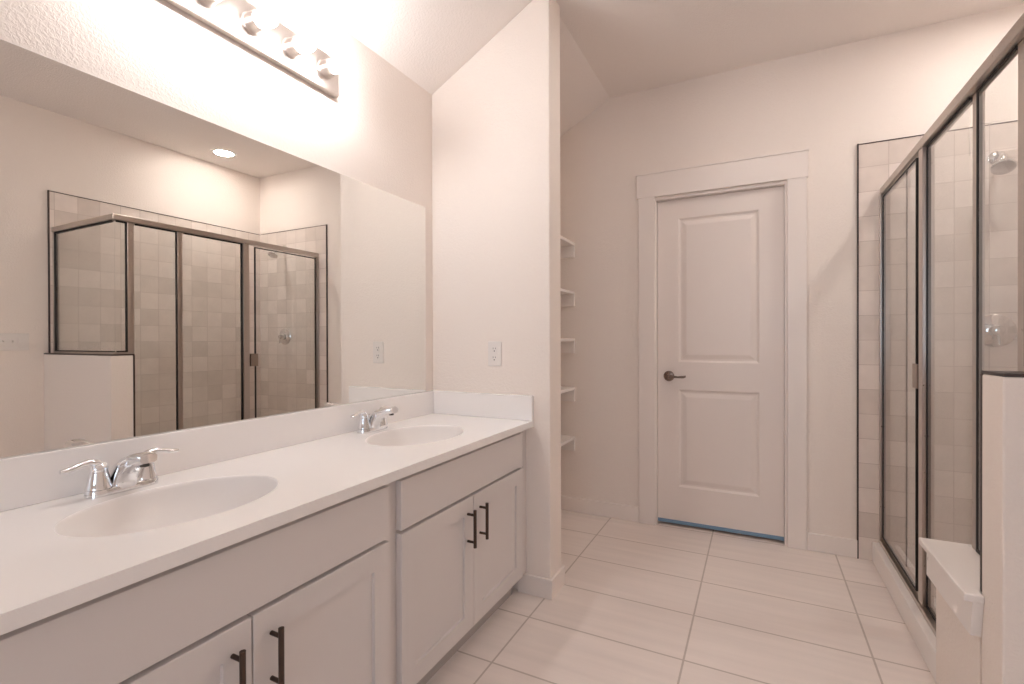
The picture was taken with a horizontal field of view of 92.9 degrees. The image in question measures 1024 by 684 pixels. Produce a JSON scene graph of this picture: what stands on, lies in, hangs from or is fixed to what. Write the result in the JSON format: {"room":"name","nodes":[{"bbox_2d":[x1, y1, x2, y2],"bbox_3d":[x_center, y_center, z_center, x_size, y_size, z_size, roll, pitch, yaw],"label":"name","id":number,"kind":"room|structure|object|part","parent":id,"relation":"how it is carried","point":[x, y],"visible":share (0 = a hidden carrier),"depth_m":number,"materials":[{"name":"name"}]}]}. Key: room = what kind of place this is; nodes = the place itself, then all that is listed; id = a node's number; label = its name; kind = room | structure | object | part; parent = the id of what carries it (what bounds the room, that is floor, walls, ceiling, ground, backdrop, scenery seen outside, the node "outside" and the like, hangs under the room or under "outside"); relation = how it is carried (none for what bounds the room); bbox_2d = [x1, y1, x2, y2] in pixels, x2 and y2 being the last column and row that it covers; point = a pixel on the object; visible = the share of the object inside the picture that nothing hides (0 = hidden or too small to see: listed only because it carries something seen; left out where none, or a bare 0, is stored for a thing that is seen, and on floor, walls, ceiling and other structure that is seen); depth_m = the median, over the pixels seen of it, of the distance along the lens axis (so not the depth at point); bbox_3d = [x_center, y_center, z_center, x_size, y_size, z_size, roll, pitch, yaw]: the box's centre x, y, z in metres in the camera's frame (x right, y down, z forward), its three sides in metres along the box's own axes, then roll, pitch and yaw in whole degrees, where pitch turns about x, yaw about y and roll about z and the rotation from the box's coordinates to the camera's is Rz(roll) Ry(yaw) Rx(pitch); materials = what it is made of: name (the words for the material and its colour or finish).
{"room":"bathroom","nodes":[
{"label":"bathroom","id":0,"kind":"room"},
{"bbox_2d":[0,0,432,457],"bbox_3d":[-1.368,-0.051,0.815,0.140,2.498,6.504,0,0,27],"label":"wall","id":1,"kind":"structure","parent":0,"point":[377,133],"depth_m":1.67,"materials":[{"name":"white paint"}]},
{"bbox_2d":[0,39,425,457],"bbox_3d":[-0.849,-0.213,1.684,0.005,0.938,1.806,0,0,27],"label":"wall mirror","id":2,"kind":"object","parent":1,"relation":"attached to","point":[164,268],"visible":1,"depth_m":1.40,"materials":[{"name":"white mirror"}]},
{"bbox_2d":[0,390,434,511],"bbox_3d":[-0.832,0.316,1.701,0.020,0.116,1.887,0,0,27],"label":"backsplash","id":3,"kind":"structure","parent":1,"relation":"attached to","point":[34,478],"depth_m":1.45,"materials":[{"name":"white stone"}]},
{"bbox_2d":[164,0,348,97],"bbox_3d":[-0.818,-1.049,1.595,0.142,0.142,0.744,0,0,27],"label":"vanity light","id":4,"kind":"object","parent":1,"relation":"attached to","point":[259,30],"visible":1,"depth_m":1.66,"materials":[{"name":"silver metal"}]},
{"bbox_2d":[198,0,221,7],"bbox_3d":[-0.879,-1.048,1.445,0.116,0.070,0.070,0,0,27],"label":"bulb","id":5,"kind":"object","parent":4,"relation":"attached to","point":[201,3],"depth_m":1.47,"materials":[{"name":"white glass"}]},
{"bbox_2d":[241,4,278,35],"bbox_3d":[-0.810,-1.049,1.581,0.116,0.070,0.070,0,0,27],"label":"bulb","id":6,"kind":"object","parent":4,"relation":"attached to","point":[255,22],"depth_m":1.57,"materials":[{"name":"white glass"}]},
{"bbox_2d":[282,31,316,58],"bbox_3d":[-0.742,-1.050,1.717,0.116,0.070,0.070,0,0,27],"label":"bulb","id":7,"kind":"object","parent":4,"relation":"attached to","point":[293,47],"depth_m":1.71,"materials":[{"name":"white glass"}]},
{"bbox_2d":[317,54,348,79],"bbox_3d":[-0.673,-1.051,1.854,0.116,0.070,0.070,0,0,27],"label":"bulb","id":8,"kind":"object","parent":4,"relation":"attached to","point":[327,68],"depth_m":1.84,"materials":[{"name":"white glass"}]},
{"bbox_2d":[560,236,574,258],"bbox_3d":[0.041,-0.635,3.029,0.385,0.100,0.995,0,0,27],"label":"shelf","id":9,"kind":"object","parent":1,"relation":"attached to","point":[567,247],"visible":0.14,"depth_m":3.38,"materials":[{"name":"white paint"}]},
{"bbox_2d":[561,288,574,306],"bbox_3d":[0.042,-0.296,3.030,0.385,0.100,0.995,0,0,27],"label":"shelf","id":10,"kind":"object","parent":1,"relation":"attached to","point":[567,297],"visible":0.15,"depth_m":3.38,"materials":[{"name":"white paint"}]},
{"bbox_2d":[561,435,574,450],"bbox_3d":[0.045,0.708,3.035,0.385,0.100,0.995,0,0,27],"label":"shelf","id":11,"kind":"object","parent":1,"relation":"attached to","point":[567,442],"visible":0.18,"depth_m":3.38,"materials":[{"name":"white paint"}]},
{"bbox_2d":[561,386,574,401],"bbox_3d":[0.044,0.366,3.033,0.385,0.100,0.995,0,0,27],"label":"shelf","id":12,"kind":"object","parent":1,"relation":"attached to","point":[567,393],"visible":0.19,"depth_m":3.38,"materials":[{"name":"white paint"}]},
{"bbox_2d":[561,339,574,352],"bbox_3d":[0.043,0.029,3.032,0.385,0.100,0.995,0,0,27],"label":"shelf","id":13,"kind":"object","parent":1,"relation":"attached to","point":[567,345],"visible":0.16,"depth_m":3.39,"materials":[{"name":"white paint"}]},
{"bbox_2d":[432,0,560,589],"bbox_3d":[-0.089,-0.222,2.460,0.663,2.818,0.143,0,0,27],"label":"wall partition","id":14,"kind":"structure","parent":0,"point":[496,120],"depth_m":2.35,"materials":[{"name":"white paint"}]},
{"bbox_2d":[488,341,501,365],"bbox_3d":[-0.085,0.057,2.375,0.074,0.120,0.009,0,0,27],"label":"outlet","id":15,"kind":"object","parent":14,"relation":"attached to","point":[494,347],"visible":1,"depth_m":2.37,"materials":[{"name":"white plastic"}]},
{"bbox_2d":[492,346,496,352],"bbox_3d":[-0.086,0.036,2.373,0.028,0.033,0.003,0,0,27],"label":"receptacle","id":16,"kind":"object","parent":15,"relation":"attached to","point":[494,348],"depth_m":2.37,"materials":[{"name":"grey plastic"}]},
{"bbox_2d":[492,355,496,361],"bbox_3d":[-0.086,0.079,2.373,0.028,0.033,0.003,0,0,27],"label":"receptacle","id":17,"kind":"object","parent":15,"relation":"attached to","point":[494,357],"depth_m":2.37,"materials":[{"name":"grey plastic"}]},
{"bbox_2d":[518,565,564,599],"bbox_3d":[-0.079,1.141,2.463,0.677,0.092,0.171,0,0,27],"label":"baseboard","id":18,"kind":"structure","parent":14,"relation":"attached to","point":[534,585],"depth_m":2.28,"materials":[{"name":"white wood"}]},
{"bbox_2d":[306,0,1023,135],"bbox_3d":[0.001,-1.501,0.116,2.936,0.440,6.224,0,0,27],"label":"ceiling","id":19,"kind":"structure","parent":0,"point":[609,48],"depth_m":2.45,"materials":[{"name":"white paint"}]},
{"bbox_2d":[426,510,935,683],"bbox_3d":[0.009,1.247,0.128,3.216,0.100,6.504,0,0,27],"label":"floor","id":20,"kind":"structure","parent":0,"point":[663,602],"depth_m":2.06,"materials":[{"name":"tile"}]},
{"bbox_2d":[0,484,389,683],"bbox_3d":[-0.784,0.801,1.152,0.598,0.788,0.914,0,0,27],"label":"vanity cabinet","id":21,"kind":"object","parent":20,"relation":"on","point":[304,600],"visible":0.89,"depth_m":1.03,"materials":[{"name":"white paint"}]},
{"bbox_3d":[-0.658,0.833,0.848,0.022,0.496,0.429,0,0,27],"label":"door","id":22,"kind":"part","parent":21,"relation":"part of","materials":[{"name":"white paint"}]},
{"bbox_3d":[-0.554,0.692,0.987,0.039,0.138,0.012,0,0,27],"label":"handle","id":23,"kind":"part","parent":21,"relation":"part of","materials":[{"name":"brown metal"}]},
{"bbox_3d":[-0.514,0.691,1.067,0.039,0.138,0.012,0,0,27],"label":"handle","id":24,"kind":"part","parent":21,"relation":"part of","materials":[{"name":"brown metal"}]},
{"bbox_3d":[-0.463,0.831,1.234,0.022,0.496,0.429,0,0,27],"label":"door","id":25,"kind":"part","parent":21,"relation":"part of","materials":[{"name":"white paint"}]},
{"bbox_2d":[389,430,526,683],"bbox_3d":[-0.363,0.796,1.988,0.598,0.788,0.958,0,0,27],"label":"vanity cabinet","id":26,"kind":"object","parent":20,"relation":"on","point":[456,524],"depth_m":1.72,"materials":[{"name":"white paint"}]},
{"bbox_2d":[0,390,533,635],"bbox_3d":[-0.581,0.383,1.575,0.581,0.251,1.887,0,0,27],"label":"countertop","id":27,"kind":"structure","parent":26,"relation":"on","point":[230,483],"depth_m":1.26,"materials":[{"name":"white stone"}]},
{"bbox_2d":[59,447,178,498],"bbox_3d":[-0.950,0.323,1.220,0.146,0.106,0.256,0,0,27],"label":"faucet","id":28,"kind":"object","parent":27,"relation":"on","point":[134,471],"visible":1,"depth_m":1.20,"materials":[{"name":"silver metal"}]},
{"bbox_3d":[-1.026,0.296,1.166,0.026,0.027,0.092,0,0,23],"label":"lever","id":29,"kind":"part","parent":28,"relation":"part of","materials":[{"name":"silver metal"}]},
{"bbox_3d":[-1.014,0.327,1.195,0.054,0.064,0.054,0,0,27],"label":"handle","id":30,"kind":"part","parent":28,"relation":"part of","materials":[{"name":"silver metal"}]},
{"bbox_3d":[-0.948,0.318,1.219,0.143,0.096,0.058,0,0,27],"label":"spout","id":31,"kind":"part","parent":28,"relation":"part of","materials":[{"name":"silver metal"}]},
{"bbox_3d":[-0.968,0.326,1.286,0.054,0.064,0.054,0,0,27],"label":"handle","id":32,"kind":"part","parent":28,"relation":"part of","materials":[{"name":"silver metal"}]},
{"bbox_3d":[-0.952,0.295,1.313,0.026,0.027,0.092,0,0,30],"label":"lever","id":33,"kind":"part","parent":28,"relation":"part of","materials":[{"name":"silver metal"}]},
{"bbox_2d":[54,475,278,536],"bbox_3d":[-0.784,0.443,1.157,0.336,0.135,0.456,0,0,27],"label":"basin","id":34,"kind":"object","parent":27,"relation":"in","point":[158,510],"depth_m":1.24,"materials":[{"name":"white ceramic"}]},
{"bbox_2d":[350,406,397,433],"bbox_3d":[-0.544,0.318,2.025,0.146,0.106,0.256,0,0,27],"label":"faucet","id":35,"kind":"object","parent":27,"relation":"on","point":[375,421],"visible":1,"depth_m":1.99,"materials":[{"name":"silver metal"}]},
{"bbox_3d":[-0.621,0.291,1.971,0.026,0.027,0.092,0,0,23],"label":"lever","id":36,"kind":"part","parent":35,"relation":"part of","materials":[{"name":"silver metal"}]},
{"bbox_3d":[-0.608,0.322,2.000,0.054,0.064,0.054,0,0,27],"label":"handle","id":37,"kind":"part","parent":35,"relation":"part of","materials":[{"name":"silver metal"}]},
{"bbox_3d":[-0.542,0.313,2.024,0.143,0.096,0.058,0,0,27],"label":"spout","id":38,"kind":"part","parent":35,"relation":"part of","materials":[{"name":"silver metal"}]},
{"bbox_3d":[-0.562,0.321,2.091,0.054,0.064,0.054,0,0,27],"label":"handle","id":39,"kind":"part","parent":35,"relation":"part of","materials":[{"name":"silver metal"}]},
{"bbox_2d":[365,425,463,445],"bbox_3d":[-0.382,0.439,1.956,0.336,0.135,0.456,0,0,27],"label":"basin","id":40,"kind":"object","parent":27,"relation":"in","point":[404,435],"depth_m":2.11,"materials":[{"name":"white ceramic"}]},
{"bbox_3d":[-0.248,0.828,1.660,0.022,0.496,0.417,0,0,27],"label":"door","id":41,"kind":"part","parent":26,"relation":"part of","materials":[{"name":"white paint"}]},
{"bbox_3d":[-0.147,0.687,1.794,0.039,0.138,0.012,0,0,27],"label":"handle","id":42,"kind":"part","parent":26,"relation":"part of","materials":[{"name":"brown metal"}]},
{"bbox_3d":[-0.107,0.687,1.874,0.039,0.138,0.012,0,0,27],"label":"handle","id":43,"kind":"part","parent":26,"relation":"part of","materials":[{"name":"brown metal"}]},
{"bbox_3d":[-0.057,0.826,2.041,0.022,0.496,0.427,0,0,27],"label":"door","id":44,"kind":"part","parent":26,"relation":"part of","materials":[{"name":"white paint"}]},
{"bbox_3d":[0.032,0.741,2.302,0.060,0.683,0.041,0,0,27],"label":"filler strip","id":45,"kind":"part","parent":26,"relation":"part of","materials":[{"name":"grey wood"}]},
{"bbox_2d":[560,3,1023,539],"bbox_3d":[1.437,-0.254,2.963,2.936,2.868,0.140,0,0,27],"label":"wall","id":46,"kind":"structure","parent":0,"point":[828,102],"depth_m":2.82,"materials":[{"name":"white paint"}]},
{"bbox_2d":[561,495,638,521],"bbox_3d":[0.464,1.131,3.375,0.827,0.100,0.014,0,0,27],"label":"baseboard","id":47,"kind":"structure","parent":46,"relation":"attached to","point":[580,505],"depth_m":3.30,"materials":[{"name":"white wood"}]},
{"bbox_2d":[658,186,783,536],"bbox_3d":[1.264,0.126,2.998,0.716,2.071,0.088,0,0,27],"label":"door","id":48,"kind":"structure","parent":46,"relation":"in","point":[721,256],"depth_m":3.00,"materials":[{"name":"white wood"}]},
{"bbox_3d":[0.999,0.219,3.112,0.066,0.066,0.052,0,0,27],"label":"handle","id":49,"kind":"part","parent":48,"relation":"part of","materials":[{"name":"brown metal"}]},
{"bbox_3d":[1.035,0.219,3.072,0.116,0.020,0.014,0,0,29],"label":"lever","id":50,"kind":"part","parent":48,"relation":"part of","materials":[{"name":"brown metal"}]},
{"bbox_2d":[658,517,783,540],"bbox_3d":[1.270,1.151,3.009,0.716,0.023,0.003,0,0,27],"label":"tape","id":51,"kind":"object","parent":48,"relation":"attached to","point":[659,518],"visible":1,"depth_m":3.00,"materials":[{"name":"blue"}]},
{"bbox_2d":[636,148,808,549],"bbox_3d":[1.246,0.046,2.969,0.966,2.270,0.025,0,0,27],"label":"trim","id":52,"kind":"structure","parent":46,"relation":"attached to","point":[791,166],"depth_m":2.89,"materials":[{"name":"white wood"}]},
{"bbox_2d":[807,532,856,557],"bbox_3d":[1.780,1.130,2.712,0.237,0.100,0.014,0,0,27],"label":"baseboard","id":53,"kind":"structure","parent":46,"relation":"attached to","point":[841,546],"depth_m":2.71,"materials":[{"name":"white wood"}]},
{"bbox_2d":[859,121,1017,560],"bbox_3d":[2.301,0.056,2.445,0.926,2.249,0.010,0,0,27],"label":"tiled wall","id":54,"kind":"structure","parent":46,"relation":"attached to","point":[878,161],"depth_m":2.48,"materials":[{"name":"beige tile"}]},
{"bbox_2d":[857,120,1017,558],"bbox_3d":[2.292,0.052,2.449,0.920,2.256,0.012,0,0,27],"label":"trim","id":55,"kind":"structure","parent":54,"relation":"attached to","point":[1015,120],"depth_m":2.65,"materials":[{"name":"grey"}]},
{"bbox_2d":[985,314,1016,346],"bbox_3d":[2.363,-0.056,2.370,0.160,0.160,0.068,0,0,27],"label":"shower valve","id":56,"kind":"object","parent":54,"relation":"attached to","point":[1000,330],"visible":0.91,"depth_m":2.38,"materials":[{"name":"silver metal"}]},
{"bbox_3d":[2.360,-0.056,2.363,0.060,0.060,0.053,0,0,27],"label":"handle","id":57,"kind":"part","parent":56,"relation":"part of","materials":[{"name":"silver metal"}]},
{"bbox_3d":[2.354,-0.025,2.351,0.024,0.074,0.026,0,0,27],"label":"lever","id":58,"kind":"part","parent":56,"relation":"part of","materials":[{"name":"silver metal"}]},
{"bbox_2d":[987,151,1016,174],"bbox_3d":[2.322,-0.864,2.321,0.098,0.145,0.184,0,0,27],"label":"shower fixture","id":59,"kind":"object","parent":54,"relation":"attached to","point":[1001,165],"visible":1,"depth_m":2.29,"materials":[{"name":"silver metal"}]},
{"bbox_3d":[2.345,-0.887,2.339,0.027,0.062,0.124,0,0,34],"label":"arm","id":60,"kind":"part","parent":59,"relation":"part of","materials":[{"name":"silver metal"}]},
{"bbox_2d":[936,588,981,683],"bbox_3d":[1.377,0.930,1.405,0.150,0.514,0.352,0,0,27],"label":"wall","id":61,"kind":"structure","parent":0,"point":[958,652],"depth_m":1.45,"materials":[{"name":"white paint"}]},
{"bbox_2d":[872,542,935,681],"bbox_3d":[1.733,1.131,2.078,0.120,0.105,1.169,0,0,27],"label":"shower curb","id":62,"kind":"object","parent":61,"relation":"attached to","point":[918,627],"depth_m":2.02,"materials":[{"name":"white stone"}]},
{"bbox_2d":[879,13,1023,636],"bbox_3d":[1.973,0.132,1.704,0.826,1.895,1.610,0,0,27],"label":"shower door","id":63,"kind":"structure","parent":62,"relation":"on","point":[907,198],"depth_m":1.99,"materials":[{"name":"clear glass"}]},
{"bbox_3d":[1.982,0.136,2.590,0.045,1.839,0.020,0,0,27],"label":"post","id":64,"kind":"part","parent":63,"relation":"part of","materials":[{"name":"silver metal"}]},
{"bbox_3d":[1.831,0.136,2.305,0.008,1.812,0.608,0,0,27],"label":"glass door","id":65,"kind":"part","parent":63,"relation":"part of","materials":[{"name":"clear glass"}]},
{"bbox_3d":[1.699,0.142,2.017,0.052,0.100,0.064,0,0,27],"label":"handle","id":66,"kind":"part","parent":63,"relation":"part of","materials":[{"name":"silver metal"}]},
{"bbox_3d":[1.668,0.140,1.961,0.039,1.839,0.050,0,0,27],"label":"post","id":67,"kind":"part","parent":63,"relation":"part of","materials":[{"name":"silver metal"}]},
{"bbox_3d":[1.557,0.140,1.740,0.008,1.838,0.444,0,0,27],"label":"glass panel","id":68,"kind":"part","parent":63,"relation":"part of","materials":[{"name":"clear glass"}]},
{"bbox_3d":[1.457,-0.063,1.522,0.020,1.429,0.034,0,0,27],"label":"post","id":69,"kind":"part","parent":63,"relation":"part of","materials":[{"name":"silver metal"}]},
{"bbox_3d":[1.321,-0.061,1.252,0.020,1.429,0.038,0,0,27],"label":"post","id":70,"kind":"part","parent":63,"relation":"part of","materials":[{"name":"silver metal"}]},
{"bbox_2d":[918,537,984,636],"bbox_3d":[1.362,0.711,1.401,0.212,0.117,0.405,0,0,27],"label":"cap","id":71,"kind":"object","parent":61,"relation":"on","point":[953,568],"visible":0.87,"depth_m":1.41,"materials":[{"name":"white stone"}]},
{"bbox_2d":[982,374,1023,683],"bbox_3d":[1.598,0.635,1.015,0.896,1.106,0.123,0,0,27],"label":"wall","id":72,"kind":"structure","parent":0,"point":[1002,397],"depth_m":1.16,"materials":[{"name":"white paint"}]},
{"bbox_2d":[980,370,1023,591],"bbox_3d":[1.600,0.363,1.019,0.896,0.578,0.130,0,0,27],"label":"trim","id":73,"kind":"structure","parent":72,"relation":"attached to","point":[996,373],"depth_m":1.27,"materials":[{"name":"grey"}]}
]}

